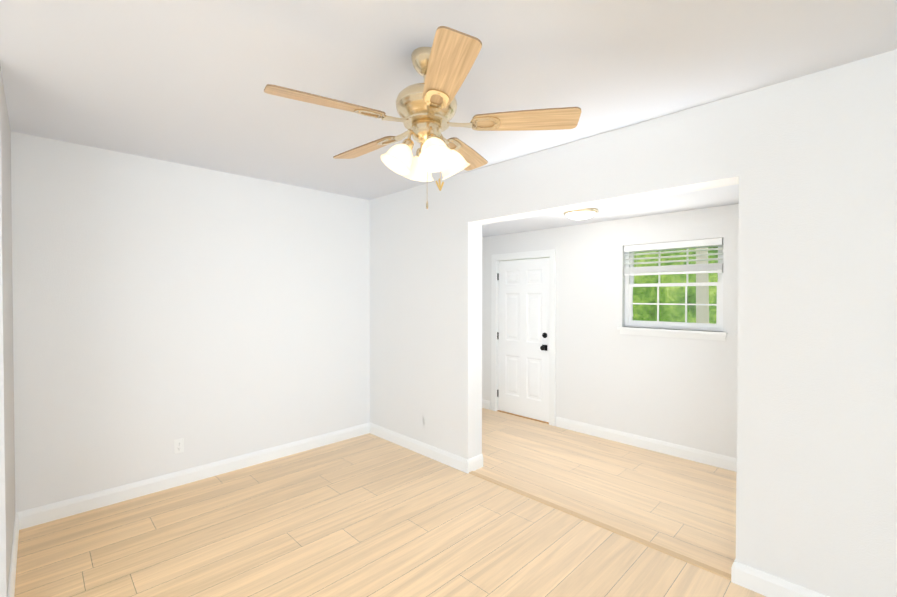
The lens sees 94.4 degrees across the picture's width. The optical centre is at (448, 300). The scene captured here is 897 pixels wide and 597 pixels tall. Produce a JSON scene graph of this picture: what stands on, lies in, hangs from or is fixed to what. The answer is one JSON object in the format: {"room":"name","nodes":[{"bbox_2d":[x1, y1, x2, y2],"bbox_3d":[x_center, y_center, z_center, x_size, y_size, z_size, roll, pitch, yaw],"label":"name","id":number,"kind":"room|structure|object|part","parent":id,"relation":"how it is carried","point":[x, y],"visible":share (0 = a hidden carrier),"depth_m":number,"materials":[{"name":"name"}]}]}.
{"room":"empty living room","nodes":[
{"label":"empty living room","id":0,"kind":"room"},
{"bbox_2d":[0,65,14,596],"bbox_3d":[-3.592,0.223,1.177,3.225,2.620,1.160,-1,1,-45],"label":"wall","id":1,"kind":"structure","parent":0,"point":[7,482],"depth_m":2.08,"materials":[{"name":"grey paint"}]},
{"bbox_2d":[8,511,23,596],"bbox_3d":[-2.439,1.462,2.331,0.016,0.115,1.110,-1,1,-45],"label":"baseboard","id":2,"kind":"structure","parent":1,"relation":"attached to","point":[19,516],"depth_m":2.38,"materials":[{"name":"white paint"}]},
{"bbox_2d":[11,131,369,512],"bbox_3d":[-2.396,0.198,3.289,7.900,2.620,0.150,-1,1,-45],"label":"wall","id":3,"kind":"structure","parent":0,"point":[207,315],"depth_m":3.33,"materials":[{"name":"white paint"}]},
{"bbox_2d":[174,438,183,453],"bbox_3d":[-2.198,1.186,3.386,0.070,0.114,0.009,-1,1,-45],"label":"outlet","id":4,"kind":"object","parent":3,"relation":"attached to","point":[178,445],"visible":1,"depth_m":3.38,"materials":[{"name":"white plastic"}]},
{"bbox_2d":[24,423,367,528],"bbox_3d":[-1.868,1.445,3.712,2.775,0.115,0.016,-1,1,-45],"label":"baseboard","id":5,"kind":"structure","parent":3,"relation":"attached to","point":[69,507],"depth_m":3.36,"materials":[{"name":"white paint"}]},
{"bbox_2d":[14,408,765,596],"bbox_3d":[0.301,1.565,0.593,7.900,0.050,7.500,-1,1,-45],"label":"floor","id":6,"kind":"structure","parent":0,"point":[368,515],"depth_m":2.74,"materials":[{"name":"brown wood"}]},
{"bbox_2d":[469,471,730,580],"bbox_3d":[0.875,1.508,2.954,0.055,0.007,1.960,-1,1,-45],"label":"transition strip","id":7,"kind":"object","parent":6,"relation":"on","point":[713,570],"visible":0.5,"depth_m":2.72,"materials":[{"name":"brown wood"}]},
{"bbox_2d":[0,0,896,199],"bbox_3d":[-0.358,-1.123,0.011,6.190,0.100,7.650,-1,1,-45],"label":"ceiling","id":8,"kind":"structure","parent":0,"point":[185,82],"depth_m":1.94,"materials":[{"name":"white paint"}]},
{"bbox_2d":[264,26,580,208],"bbox_3d":[-0.133,-0.748,1.883,1.292,0.696,1.251,-1,1,-45],"label":"ceiling fan","id":9,"kind":"object","parent":8,"relation":"hanging from","point":[442,66],"visible":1,"depth_m":1.78,"materials":[{"name":"wood"},{"name":"brass"},{"name":"frosted glass"}]},
{"bbox_2d":[482,204,738,457],"bbox_3d":[3.031,0.333,3.292,0.200,2.350,7.500,-1,1,-45],"label":"wall","id":10,"kind":"structure","parent":0,"point":[679,391],"depth_m":4.33,"materials":[{"name":"white paint"}]},
{"bbox_2d":[482,399,490,409],"bbox_3d":[0.452,1.420,5.747,0.016,0.115,0.340,-1,1,-45],"label":"baseboard","id":11,"kind":"structure","parent":10,"relation":"attached to","point":[486,404],"depth_m":5.67,"materials":[{"name":"white paint"}]},
{"bbox_2d":[497,410,548,423],"bbox_3d":[0.975,1.478,5.322,0.115,0.011,0.790,-1,1,-45],"label":"door threshold sill","id":12,"kind":"structure","parent":10,"relation":"attached to","point":[523,416],"depth_m":5.28,"materials":[{"name":"brown wood"}]},
{"bbox_2d":[497,258,548,421],"bbox_3d":[0.932,0.474,5.274,0.110,1.991,0.802,-1,1,-45],"label":"door","id":13,"kind":"structure","parent":10,"relation":"in","point":[523,357],"depth_m":5.27,"materials":[{"name":"white paint"}]},
{"bbox_3d":[0.918,0.464,5.260,0.070,1.656,0.802,-1,1,-45],"label":"door hardware","id":14,"kind":"part","parent":13,"relation":"part of","materials":[{"name":"white wood"}]},
{"bbox_2d":[491,249,555,425],"bbox_3d":[0.995,0.434,5.330,0.217,2.097,0.964,-1,1,-45],"label":"door frame","id":15,"kind":"structure","parent":10,"relation":"attached to","point":[550,254],"depth_m":5.15,"materials":[{"name":"white paint"}]},
{"bbox_2d":[556,417,736,471],"bbox_3d":[3.438,1.457,2.744,0.016,0.115,6.130,-1,1,-45],"label":"baseboard","id":16,"kind":"structure","parent":10,"relation":"attached to","point":[705,457],"depth_m":4.14,"materials":[{"name":"white paint"}]},
{"bbox_2d":[617,327,726,340],"bbox_3d":[2.152,0.316,4.053,0.115,0.075,0.970,-1,1,-45],"label":"window sill","id":17,"kind":"structure","parent":10,"relation":"attached to","point":[701,334],"depth_m":3.98,"materials":[{"name":"white paint"}]},
{"bbox_2d":[625,245,723,331],"bbox_3d":[2.221,-0.147,4.116,0.080,0.850,0.900,-1,1,-45],"label":"window","id":18,"kind":"structure","parent":10,"relation":"in","point":[630,321],"depth_m":4.09,"materials":[{"name":"white plastic"}]},
{"bbox_2d":[624,238,723,316],"bbox_3d":[2.165,-0.200,4.060,0.060,0.737,0.876,-1,1,-45],"label":"window blind","id":19,"kind":"object","parent":18,"relation":"attached to","point":[686,269],"visible":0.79,"depth_m":4.02,"materials":[{"name":"white plastic"}]},
{"bbox_2d":[482,184,738,236],"bbox_3d":[2.443,-0.887,2.798,1.710,0.100,7.650,-1,1,-45],"label":"ceiling","id":20,"kind":"structure","parent":0,"point":[712,197],"depth_m":3.87,"materials":[{"name":"white paint"}]},
{"bbox_2d":[563,208,597,219],"bbox_3d":[1.252,-0.811,3.934,0.316,0.078,0.316,-1,1,-45],"label":"flush-mount ceiling light","id":21,"kind":"object","parent":20,"relation":"attached to","point":[582,214],"visible":0.92,"depth_m":3.84,"materials":[{"name":"beige glass"}]},
{"bbox_2d":[369,49,896,596],"bbox_3d":[1.822,0.212,2.089,0.190,2.620,7.500,-1,1,-45],"label":"wall","id":22,"kind":"structure","parent":0,"point":[807,163],"depth_m":2.12,"materials":[{"name":"white paint"}]},
{"bbox_2d":[368,422,471,472],"bbox_3d":[-0.349,1.440,4.143,0.016,0.115,1.486,-1,1,-45],"label":"baseboard","id":23,"kind":"structure","parent":22,"relation":"attached to","point":[457,462],"depth_m":4.02,"materials":[{"name":"white paint"}]},
{"bbox_2d":[731,558,828,596],"bbox_3d":[2.963,1.480,0.810,0.016,0.115,4.056,-1,1,-45],"label":"baseboard","id":24,"kind":"structure","parent":22,"relation":"attached to","point":[757,580],"depth_m":2.14,"materials":[{"name":"white paint"}]},
{"label":"outside","id":25,"kind":"structure","parent":0,"visible":0},
{"bbox_2d":[633,247,717,323],"bbox_3d":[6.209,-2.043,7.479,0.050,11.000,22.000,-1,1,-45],"label":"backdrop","id":26,"kind":"structure","parent":25,"point":[691,315],"depth_m":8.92,"materials":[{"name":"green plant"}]},
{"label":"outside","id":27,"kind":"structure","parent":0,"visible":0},
{"bbox_3d":[4.400,1.903,5.729,5.050,0.050,22.000,-1,1,-45],"label":"lawn","id":28,"kind":"structure","parent":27,"visible":0},
{"bbox_2d":[696,247,708,322],"bbox_3d":[4.131,-0.833,6.759,0.192,5.405,0.310,0,1,-9],"label":"trunk","id":29,"kind":"object","parent":28,"relation":"on","point":[699,299],"depth_m":6.62,"materials":[{"name":"beige plant"}]}
]}

